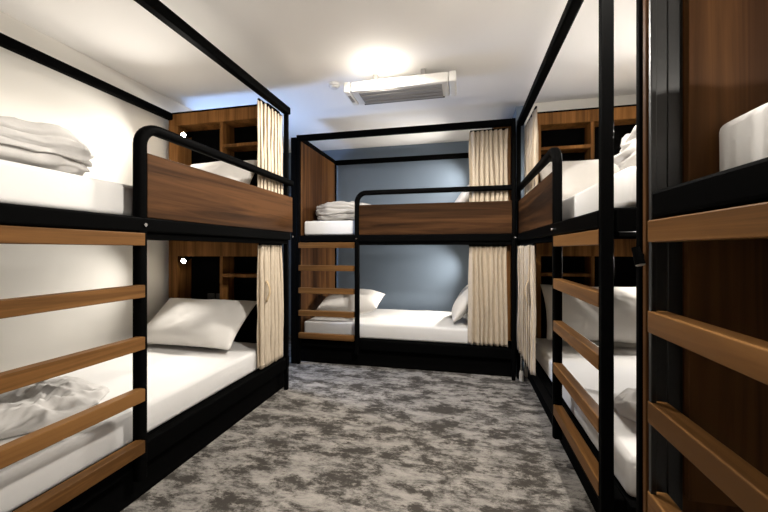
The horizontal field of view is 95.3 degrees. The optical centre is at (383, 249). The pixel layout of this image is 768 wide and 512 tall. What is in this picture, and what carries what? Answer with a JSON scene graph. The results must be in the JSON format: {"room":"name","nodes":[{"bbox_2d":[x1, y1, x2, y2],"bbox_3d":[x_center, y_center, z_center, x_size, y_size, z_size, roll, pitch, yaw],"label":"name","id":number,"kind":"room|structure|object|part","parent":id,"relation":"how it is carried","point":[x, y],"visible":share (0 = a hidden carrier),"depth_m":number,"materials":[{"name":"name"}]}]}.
{"room":"dormitory","nodes":[
{"label":"dormitory","id":0,"kind":"room"},
{"bbox_2d":[0,11,192,371],"bbox_3d":[-2.174,-0.083,1.588,0.200,2.345,6.140,0,0,13],"label":"wall","id":1,"kind":"structure","parent":0,"point":[31,91],"depth_m":2.19,"materials":[{"name":"white paint"}]},
{"bbox_2d":[0,0,635,152],"bbox_3d":[-0.228,-1.305,1.148,4.190,0.100,6.340,0,0,13],"label":"ceiling","id":2,"kind":"structure","parent":0,"point":[496,50],"depth_m":2.18,"materials":[{"name":"white paint"}]},
{"bbox_2d":[328,81,339,89],"bbox_3d":[-0.376,-1.238,2.648,0.090,0.034,0.090,0,0,13],"label":"smoke detector","id":3,"kind":"object","parent":2,"relation":"attached to","point":[333,85],"visible":1,"depth_m":2.62,"materials":[{"name":"white plastic"}]},
{"bbox_2d":[374,61,383,68],"bbox_3d":[-0.035,-1.236,2.345,0.068,0.037,0.068,0,0,13],"label":"recessed light","id":4,"kind":"object","parent":2,"relation":"in","point":[378,64],"visible":1,"depth_m":2.33,"materials":[{"name":"white plastic"}]},
{"bbox_2d":[344,68,456,104],"bbox_3d":[0.120,-1.185,2.531,0.790,0.139,0.244,0,0,13],"label":"air conditioner","id":5,"kind":"object","parent":2,"relation":"attached to","point":[423,86],"visible":1,"depth_m":2.46,"materials":[{"name":"white plastic"}]},
{"bbox_2d":[359,84,442,103],"bbox_3d":[0.127,-1.125,2.537,0.590,0.008,0.195,0,0,13],"label":"grille","id":6,"kind":"object","parent":5,"relation":"attached to","point":[423,91],"depth_m":2.51,"materials":[{"name":"grey"}]},
{"bbox_2d":[121,334,595,511],"bbox_3d":[-0.228,1.140,1.148,4.190,0.100,6.340,0,0,13],"label":"floor","id":7,"kind":"structure","parent":0,"point":[341,437],"depth_m":1.86,"materials":[{"name":"carpet"}]},
{"bbox_2d":[0,0,293,511],"bbox_3d":[-1.410,-0.006,1.938,1.045,2.192,1.920,0,0,13],"label":"bunk bed","id":8,"kind":"object","parent":7,"relation":"on","point":[214,225],"visible":0.8,"depth_m":1.69,"materials":[{"name":"black metal"}]},
{"bbox_2d":[0,159,132,215],"bbox_3d":[-1.451,-0.214,1.871,0.880,0.143,1.708,0,0,13],"label":"mattress","id":9,"kind":"object","parent":8,"relation":"on","point":[21,184],"visible":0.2,"depth_m":1.24,"materials":[{"name":"white fabric"}]},
{"bbox_2d":[0,116,94,175],"bbox_3d":[-1.559,-0.388,1.177,0.655,0.204,0.853,0,0,13],"label":"duvet","id":10,"kind":"object","parent":9,"relation":"on","point":[44,145],"visible":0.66,"depth_m":1.26,"materials":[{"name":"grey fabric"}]},
{"bbox_2d":[191,160,256,183],"bbox_3d":[-1.217,-0.480,2.511,0.600,0.356,0.258,0,0,13],"label":"pillow","id":11,"kind":"object","parent":9,"relation":"on","point":[221,168],"visible":0.23,"depth_m":2.46,"materials":[{"name":"white fabric"}]},
{"bbox_3d":[-1.898,-1.073,2.035,0.050,0.055,1.835,0,0,13],"label":"rail","id":12,"kind":"part","parent":8,"relation":"part of","materials":[{"name":"black metal"}]},
{"bbox_2d":[0,342,257,511],"bbox_3d":[-1.451,0.763,1.871,0.879,0.142,1.708,0,0,13],"label":"mattress","id":13,"kind":"object","parent":8,"relation":"on","point":[179,377],"visible":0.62,"depth_m":1.73,"materials":[{"name":"white fabric"}]},
{"bbox_2d":[0,376,109,439],"bbox_3d":[-1.588,0.653,1.506,0.603,0.075,0.655,0,0,13],"label":"blanket","id":14,"kind":"object","parent":13,"relation":"on","point":[30,408],"visible":0.93,"depth_m":1.50,"materials":[{"name":"grey fabric"}]},
{"bbox_2d":[147,298,256,349],"bbox_3d":[-1.370,0.520,2.560,0.800,0.288,0.343,0,0,13],"label":"pillow","id":15,"kind":"object","parent":13,"relation":"on","point":[211,323],"visible":0.97,"depth_m":2.46,"materials":[{"name":"white fabric"}]},
{"bbox_3d":[-0.947,-0.106,1.821,0.050,0.062,1.835,0,0,13],"label":"rail","id":16,"kind":"part","parent":8,"relation":"part of","materials":[{"name":"black metal"}]},
{"bbox_3d":[-0.977,0.880,1.856,0.044,0.090,1.890,0,0,13],"label":"rail","id":17,"kind":"part","parent":8,"relation":"part of","materials":[{"name":"black metal"}]},
{"bbox_2d":[181,131,191,137],"bbox_3d":[-1.599,-0.936,2.847,0.078,0.086,0.138,0,0,13],"label":"reading lamp","id":18,"kind":"object","parent":8,"relation":"attached to","point":[188,134],"depth_m":2.84,"materials":[{"name":"white"}]},
{"bbox_2d":[181,256,191,263],"bbox_3d":[-1.599,0.067,2.847,0.078,0.086,0.138,0,0,13],"label":"reading lamp","id":19,"kind":"object","parent":8,"relation":"attached to","point":[184,259],"depth_m":2.84,"materials":[{"name":"white"}]},
{"bbox_3d":[-0.947,-1.073,1.821,0.050,0.055,1.835,0,0,13],"label":"rail","id":20,"kind":"part","parent":8,"relation":"part of","materials":[{"name":"black metal"}]},
{"bbox_2d":[207,293,219,299],"bbox_3d":[-1.392,0.395,2.892,0.150,0.070,0.009,0,0,13],"label":"power socket","id":21,"kind":"object","parent":8,"relation":"attached to","point":[209,295],"depth_m":2.89,"materials":[{"name":"black plastic"}]},
{"bbox_3d":[-0.881,0.206,2.106,0.044,1.507,1.349,0,0,13],"label":"guard rail","id":22,"kind":"part","parent":8,"relation":"part of","materials":[{"name":"black metal"}]},
{"bbox_3d":[-1.286,0.353,2.796,0.890,0.874,0.148,0,0,13],"label":"headboard","id":23,"kind":"part","parent":8,"relation":"part of","materials":[{"name":"brown wood"}]},
{"bbox_3d":[-0.874,-0.276,2.123,0.024,0.275,1.298,0,0,13],"label":"guard panel","id":24,"kind":"part","parent":8,"relation":"part of","materials":[{"name":"brown wood"}]},
{"bbox_3d":[-1.286,-0.623,2.796,0.890,0.935,0.148,0,0,13],"label":"headboard","id":25,"kind":"part","parent":8,"relation":"part of","materials":[{"name":"brown wood"}]},
{"bbox_3d":[-1.266,0.353,2.877,0.892,0.874,0.020,0,0,13],"label":"panel","id":26,"kind":"part","parent":8,"relation":"part of","materials":[{"name":"black laminate"}]},
{"bbox_3d":[-1.266,-0.623,2.877,0.892,0.935,0.020,0,0,13],"label":"panel","id":27,"kind":"part","parent":8,"relation":"part of","materials":[{"name":"black laminate"}]},
{"bbox_2d":[223,273,256,277],"bbox_3d":[-1.061,0.197,2.748,0.360,0.025,0.142,0,0,13],"label":"shelf","id":28,"kind":"object","parent":8,"relation":"attached to","point":[225,275],"depth_m":2.71,"materials":[{"name":"brown wood"}]},
{"bbox_2d":[223,142,257,151],"bbox_3d":[-1.061,-0.809,2.748,0.360,0.025,0.142,0,0,13],"label":"shelf","id":29,"kind":"object","parent":8,"relation":"attached to","point":[248,146],"depth_m":2.72,"materials":[{"name":"brown wood"}]},
{"bbox_2d":[257,98,282,194],"bbox_3d":[-0.827,-0.597,2.557,0.035,0.890,0.336,0,0,13],"label":"curtain","id":30,"kind":"object","parent":8,"relation":"hanging from","point":[269,121],"visible":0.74,"depth_m":2.52,"materials":[{"name":"fabric"}]},
{"bbox_2d":[257,243,283,368],"bbox_3d":[-0.816,0.391,2.551,0.058,0.871,0.326,0,0,13],"label":"curtain","id":31,"kind":"object","parent":8,"relation":"hanging from","point":[270,296],"visible":1,"depth_m":2.52,"materials":[{"name":"fabric"}]},
{"bbox_3d":[-0.764,-0.005,2.735,0.030,2.190,0.030,0,0,13],"label":"post","id":32,"kind":"part","parent":8,"relation":"part of","materials":[{"name":"black metal"}]},
{"bbox_2d":[291,118,515,380],"bbox_3d":[0.212,-0.006,3.625,2.043,2.192,1.045,0,0,13],"label":"bunk bed","id":33,"kind":"object","parent":7,"relation":"on","point":[314,267],"visible":0.68,"depth_m":3.20,"materials":[{"name":"black metal"}]},
{"bbox_3d":[-0.865,0.005,3.369,0.054,2.170,0.032,0,0,13],"label":"post","id":34,"kind":"part","parent":33,"relation":"part of","materials":[{"name":"black metal"}]},
{"bbox_3d":[-0.820,-0.005,3.362,0.030,2.190,0.038,0,0,13],"label":"post","id":35,"kind":"part","parent":33,"relation":"part of","materials":[{"name":"black metal"}]},
{"bbox_3d":[-0.711,-0.101,3.841,0.020,1.902,0.920,0,0,13],"label":"panel","id":36,"kind":"part","parent":33,"relation":"part of","materials":[{"name":"brown wood"}]},
{"bbox_3d":[-0.712,-1.077,3.841,0.030,0.045,0.930,0,0,13],"label":"rail","id":37,"kind":"part","parent":33,"relation":"part of","materials":[{"name":"black metal"}]},
{"bbox_2d":[304,220,354,234],"bbox_3d":[0.173,-0.214,3.659,1.773,0.143,0.880,0,0,13],"label":"mattress","id":38,"kind":"object","parent":33,"relation":"on","point":[310,227],"visible":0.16,"depth_m":3.37,"materials":[{"name":"white fabric"}]},
{"bbox_2d":[315,201,370,220],"bbox_3d":[-0.402,-0.406,3.729,0.576,0.241,0.590,0,0,13],"label":"duvet","id":39,"kind":"object","parent":38,"relation":"on","point":[337,210],"visible":0.52,"depth_m":3.48,"materials":[{"name":"grey fabric"}]},
{"bbox_2d":[455,185,468,201],"bbox_3d":[0.814,-0.484,3.486,0.269,0.345,0.600,0,0,13],"label":"pillow","id":40,"kind":"object","parent":38,"relation":"on","point":[464,196],"visible":0.16,"depth_m":3.23,"materials":[{"name":"white fabric"}]},
{"bbox_3d":[-0.604,-0.005,4.319,0.030,2.190,0.030,0,0,13],"label":"post","id":41,"kind":"part","parent":33,"relation":"part of","materials":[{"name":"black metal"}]},
{"bbox_2d":[304,309,487,344],"bbox_3d":[0.173,0.763,3.659,1.773,0.142,0.879,0,0,13],"label":"mattress","id":42,"kind":"object","parent":33,"relation":"on","point":[391,324],"visible":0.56,"depth_m":3.32,"materials":[{"name":"white fabric"}]},
{"bbox_2d":[316,289,384,313],"bbox_3d":[-0.347,0.548,3.730,0.659,0.260,0.399,0,0,13],"label":"pillow","id":43,"kind":"object","parent":42,"relation":"on","point":[369,299],"visible":0.68,"depth_m":3.58,"materials":[{"name":"white fabric"}]},
{"bbox_2d":[452,285,467,321],"bbox_3d":[0.808,0.493,3.457,0.268,0.344,0.600,0,0,13],"label":"pillow","id":44,"kind":"object","parent":42,"relation":"on","point":[460,306],"visible":0.58,"depth_m":3.22,"materials":[{"name":"white fabric"}]},
{"bbox_3d":[0.349,-1.073,4.104,1.923,0.055,0.050,0,0,13],"label":"rail","id":45,"kind":"part","parent":33,"relation":"part of","materials":[{"name":"black metal"}]},
{"bbox_3d":[0.134,-1.073,3.153,1.923,0.055,0.050,0,0,13],"label":"rail","id":46,"kind":"part","parent":33,"relation":"part of","materials":[{"name":"black metal"}]},
{"bbox_3d":[0.134,-0.106,3.153,1.923,0.062,0.050,0,0,13],"label":"rail","id":47,"kind":"part","parent":33,"relation":"part of","materials":[{"name":"black metal"}]},
{"bbox_3d":[0.158,0.880,3.185,1.955,0.090,0.044,0,0,13],"label":"rail","id":48,"kind":"part","parent":33,"relation":"part of","materials":[{"name":"black metal"}]},
{"bbox_3d":[0.414,0.206,3.088,1.402,1.507,0.044,0,0,13],"label":"guard rail","id":49,"kind":"part","parent":33,"relation":"part of","materials":[{"name":"black metal"}]},
{"bbox_3d":[0.431,-0.276,3.081,1.351,0.275,0.024,0,0,13],"label":"guard panel","id":50,"kind":"part","parent":33,"relation":"part of","materials":[{"name":"brown wood"}]},
{"bbox_2d":[468,245,507,346],"bbox_3d":[0.895,0.391,3.026,0.335,0.871,0.036,0,0,13],"label":"curtain","id":51,"kind":"object","parent":33,"relation":"hanging from","point":[487,272],"visible":1,"depth_m":3.02,"materials":[{"name":"fabric"}]},
{"bbox_2d":[469,128,507,201],"bbox_3d":[0.901,-0.597,3.025,0.330,0.890,0.036,0,0,13],"label":"curtain","id":52,"kind":"object","parent":33,"relation":"hanging from","point":[487,147],"visible":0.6,"depth_m":3.02,"materials":[{"name":"fabric"}]},
{"bbox_3d":[1.129,-0.623,3.487,0.148,0.935,0.890,0,0,13],"label":"headboard","id":53,"kind":"part","parent":33,"relation":"part of","materials":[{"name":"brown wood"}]},
{"bbox_3d":[1.129,0.353,3.487,0.148,0.874,0.890,0,0,13],"label":"headboard","id":54,"kind":"part","parent":33,"relation":"part of","materials":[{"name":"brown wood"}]},
{"bbox_3d":[1.211,-0.623,3.467,0.020,0.935,0.892,0,0,13],"label":"panel","id":55,"kind":"part","parent":33,"relation":"part of","materials":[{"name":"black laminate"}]},
{"bbox_3d":[1.211,0.353,3.467,0.020,0.874,0.892,0,0,13],"label":"panel","id":56,"kind":"part","parent":33,"relation":"part of","materials":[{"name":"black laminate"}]},
{"bbox_3d":[1.084,-0.005,2.928,0.030,2.190,0.030,0,0,13],"label":"post","id":57,"kind":"part","parent":33,"relation":"part of","materials":[{"name":"black metal"}]},
{"bbox_2d":[516,0,635,511],"bbox_3d":[1.424,-0.006,1.965,1.033,2.192,1.880,0,0,13],"label":"bunk bed","id":58,"kind":"object","parent":7,"relation":"on","point":[579,254],"visible":0.52,"depth_m":1.72,"materials":[{"name":"black metal"}]},
{"bbox_3d":[1.146,-0.005,2.974,0.030,2.190,0.030,0,0,13],"label":"post","id":59,"kind":"part","parent":58,"relation":"part of","materials":[{"name":"black metal"}]},
{"bbox_3d":[1.146,0.490,2.919,0.018,1.080,0.018,0,0,13],"label":"support leg","id":60,"kind":"part","parent":58,"relation":"part of","materials":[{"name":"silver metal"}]},
{"bbox_2d":[517,243,535,375],"bbox_3d":[1.036,0.391,2.601,0.052,0.871,0.697,0,0,13],"label":"curtain","id":61,"kind":"object","parent":58,"relation":"hanging from","point":[526,315],"visible":1,"depth_m":2.48,"materials":[{"name":"fabric"}]},
{"bbox_2d":[525,106,537,194],"bbox_3d":[1.148,-0.597,2.737,0.036,0.890,0.439,0,0,13],"label":"curtain","id":62,"kind":"object","parent":58,"relation":"hanging from","point":[531,128],"visible":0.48,"depth_m":2.65,"materials":[{"name":"fabric"}]},
{"bbox_3d":[1.021,-0.276,2.397,0.024,0.275,1.191,0,0,13],"label":"guard panel","id":63,"kind":"part","parent":58,"relation":"part of","materials":[{"name":"brown wood"}]},
{"bbox_3d":[1.020,0.206,2.378,0.044,1.507,1.242,0,0,13],"label":"guard rail","id":64,"kind":"part","parent":58,"relation":"part of","materials":[{"name":"black metal"}]},
{"bbox_3d":[0.952,-1.073,2.070,0.050,0.055,1.818,0,0,13],"label":"rail","id":65,"kind":"part","parent":58,"relation":"part of","materials":[{"name":"black metal"}]},
{"bbox_3d":[0.952,-0.106,2.070,0.050,0.062,1.818,0,0,13],"label":"rail","id":66,"kind":"part","parent":58,"relation":"part of","materials":[{"name":"black metal"}]},
{"bbox_2d":[541,144,590,154],"bbox_3d":[1.446,-0.809,2.828,0.360,0.025,0.142,0,0,13],"label":"shelf","id":67,"kind":"object","parent":58,"relation":"attached to","point":[572,149],"depth_m":2.79,"materials":[{"name":"brown wood"}]},
{"bbox_2d":[541,272,590,276],"bbox_3d":[1.446,0.197,2.828,0.360,0.025,0.142,0,0,13],"label":"shelf","id":68,"kind":"object","parent":58,"relation":"attached to","point":[543,274],"depth_m":2.76,"materials":[{"name":"brown wood"}]},
{"bbox_3d":[0.992,0.880,2.078,0.044,0.090,1.850,0,0,13],"label":"rail","id":69,"kind":"part","parent":58,"relation":"part of","materials":[{"name":"black metal"}]},
{"bbox_3d":[1.670,0.353,2.774,0.890,0.874,0.148,0,0,13],"label":"headboard","id":70,"kind":"part","parent":58,"relation":"part of","materials":[{"name":"brown wood"}]},
{"bbox_2d":[536,338,635,496],"bbox_3d":[1.427,0.763,1.888,0.879,0.142,1.668,0,0,13],"label":"mattress","id":71,"kind":"object","parent":58,"relation":"on","point":[584,372],"visible":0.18,"depth_m":1.81,"materials":[{"name":"white fabric"}]},
{"bbox_2d":[540,284,635,342],"bbox_3d":[1.556,0.460,2.544,0.740,0.388,0.247,0,0,13],"label":"pillow","id":72,"kind":"object","parent":71,"relation":"on","point":[583,317],"visible":0.48,"depth_m":2.48,"materials":[{"name":"white fabric"}]},
{"bbox_2d":[614,388,635,421],"bbox_3d":[1.288,0.640,1.421,0.598,0.103,0.506,0,0,13],"label":"blanket","id":73,"kind":"object","parent":71,"relation":"on","point":[625,402],"visible":0.09,"depth_m":1.50,"materials":[{"name":"grey fabric"}]},
{"bbox_3d":[1.670,-0.623,2.774,0.890,0.935,0.148,0,0,13],"label":"headboard","id":74,"kind":"part","parent":58,"relation":"part of","materials":[{"name":"brown wood"}]},
{"bbox_3d":[1.687,-0.623,2.857,0.892,0.935,0.020,0,0,13],"label":"panel","id":75,"kind":"part","parent":58,"relation":"part of","materials":[{"name":"black laminate"}]},
{"bbox_3d":[1.687,0.353,2.857,0.892,0.874,0.020,0,0,13],"label":"panel","id":76,"kind":"part","parent":58,"relation":"part of","materials":[{"name":"black laminate"}]},
{"bbox_2d":[562,166,635,220],"bbox_3d":[1.426,-0.214,1.888,0.880,0.143,1.668,0,0,13],"label":"mattress","id":77,"kind":"object","parent":58,"relation":"on","point":[586,201],"visible":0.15,"depth_m":1.42,"materials":[{"name":"white fabric"}]},
{"bbox_2d":[540,159,619,200],"bbox_3d":[1.512,-0.499,2.577,0.700,0.372,0.212,0,0,13],"label":"pillow","id":78,"kind":"object","parent":77,"relation":"on","point":[577,176],"visible":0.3,"depth_m":2.53,"materials":[{"name":"white fabric"}]},
{"bbox_2d":[614,126,635,171],"bbox_3d":[1.321,-0.418,1.363,0.676,0.264,0.528,0,0,13],"label":"duvet","id":79,"kind":"object","parent":77,"relation":"on","point":[626,158],"visible":0.07,"depth_m":1.46,"materials":[{"name":"grey fabric"}]},
{"bbox_3d":[0.743,-0.005,1.170,0.038,2.190,0.030,0,0,13],"label":"post","id":80,"kind":"part","parent":58,"relation":"part of","materials":[{"name":"black metal"}]},
{"bbox_3d":[1.222,-0.099,1.062,0.930,0.077,0.030,0,0,13],"label":"rail","id":81,"kind":"part","parent":58,"relation":"part of","materials":[{"name":"black metal"}]},
{"bbox_2d":[636,0,642,511],"bbox_3d":[0.676,-0.007,0.915,0.024,2.195,0.023,0,0,13],"label":"upright post","id":82,"kind":"object","parent":7,"relation":"on","point":[639,3],"visible":0.42,"depth_m":0.91,"materials":[{"name":"black metal"}]},
{"bbox_2d":[631,246,645,266],"bbox_3d":[0.651,0.016,0.895,0.027,0.052,0.032,0,0,13],"label":"lamp","id":83,"kind":"object","parent":82,"relation":"attached to","point":[638,257],"visible":1,"depth_m":0.89,"materials":[{"name":"black metal"}]},
{"bbox_2d":[643,0,743,511],"bbox_3d":[1.157,-0.005,0.784,1.008,2.190,0.016,0,0,13],"label":"board","id":84,"kind":"object","parent":7,"relation":"on","point":[688,506],"visible":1,"depth_m":0.89,"materials":[{"name":"brown wood"}]},
{"bbox_2d":[648,0,767,511],"bbox_3d":[0.914,-0.006,-0.211,1.033,2.192,1.950,0,0,13],"label":"bunk bed","id":85,"kind":"object","parent":7,"relation":"on","point":[720,218],"visible":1,"depth_m":0.79,"materials":[{"name":"black metal"}]},
{"bbox_3d":[0.633,-0.005,0.825,0.012,2.190,0.012,0,0,13],"label":"post","id":86,"kind":"part","parent":85,"relation":"part of","materials":[{"name":"black metal"}]},
{"bbox_3d":[0.680,0.025,0.837,0.058,2.130,0.008,0,0,13],"label":"upright plate","id":87,"kind":"part","parent":85,"relation":"part of","materials":[{"name":"black metal"}]},
{"bbox_3d":[0.450,-0.106,-0.071,0.050,0.062,1.820,0,0,13],"label":"rail","id":88,"kind":"part","parent":85,"relation":"part of","materials":[{"name":"black metal"}]},
{"bbox_3d":[1.141,-0.236,0.720,0.891,1.632,0.020,0,0,13],"label":"panel","id":89,"kind":"part","parent":85,"relation":"part of","materials":[{"name":"brown wood"}]},
{"bbox_2d":[719,103,767,170],"bbox_3d":[0.966,-0.214,-0.147,0.845,0.143,1.738,0,0,13],"label":"mattress","id":90,"kind":"object","parent":85,"relation":"on","point":[743,139],"visible":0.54,"depth_m":0.71,"materials":[{"name":"white fabric"}]},
{"bbox_2d":[282,141,468,333],"bbox_3d":[-0.087,-0.083,4.315,3.070,2.345,0.100,0,0,13],"label":"wall","id":91,"kind":"structure","parent":0,"point":[410,277],"depth_m":4.18,"materials":[{"name":"blue paint"}]},
{"bbox_2d":[511,106,523,374],"bbox_3d":[1.288,-0.083,3.492,0.065,2.345,0.900,0,0,13],"label":"wall","id":92,"kind":"structure","parent":0,"point":[518,109],"depth_m":3.06,"materials":[{"name":"blue paint"}]},
{"bbox_2d":[524,94,635,376],"bbox_3d":[1.759,-0.083,2.935,1.100,2.345,0.100,0,0,13],"label":"wall","id":93,"kind":"structure","parent":0,"point":[625,99],"depth_m":2.93,"materials":[{"name":"white paint"}]}
]}

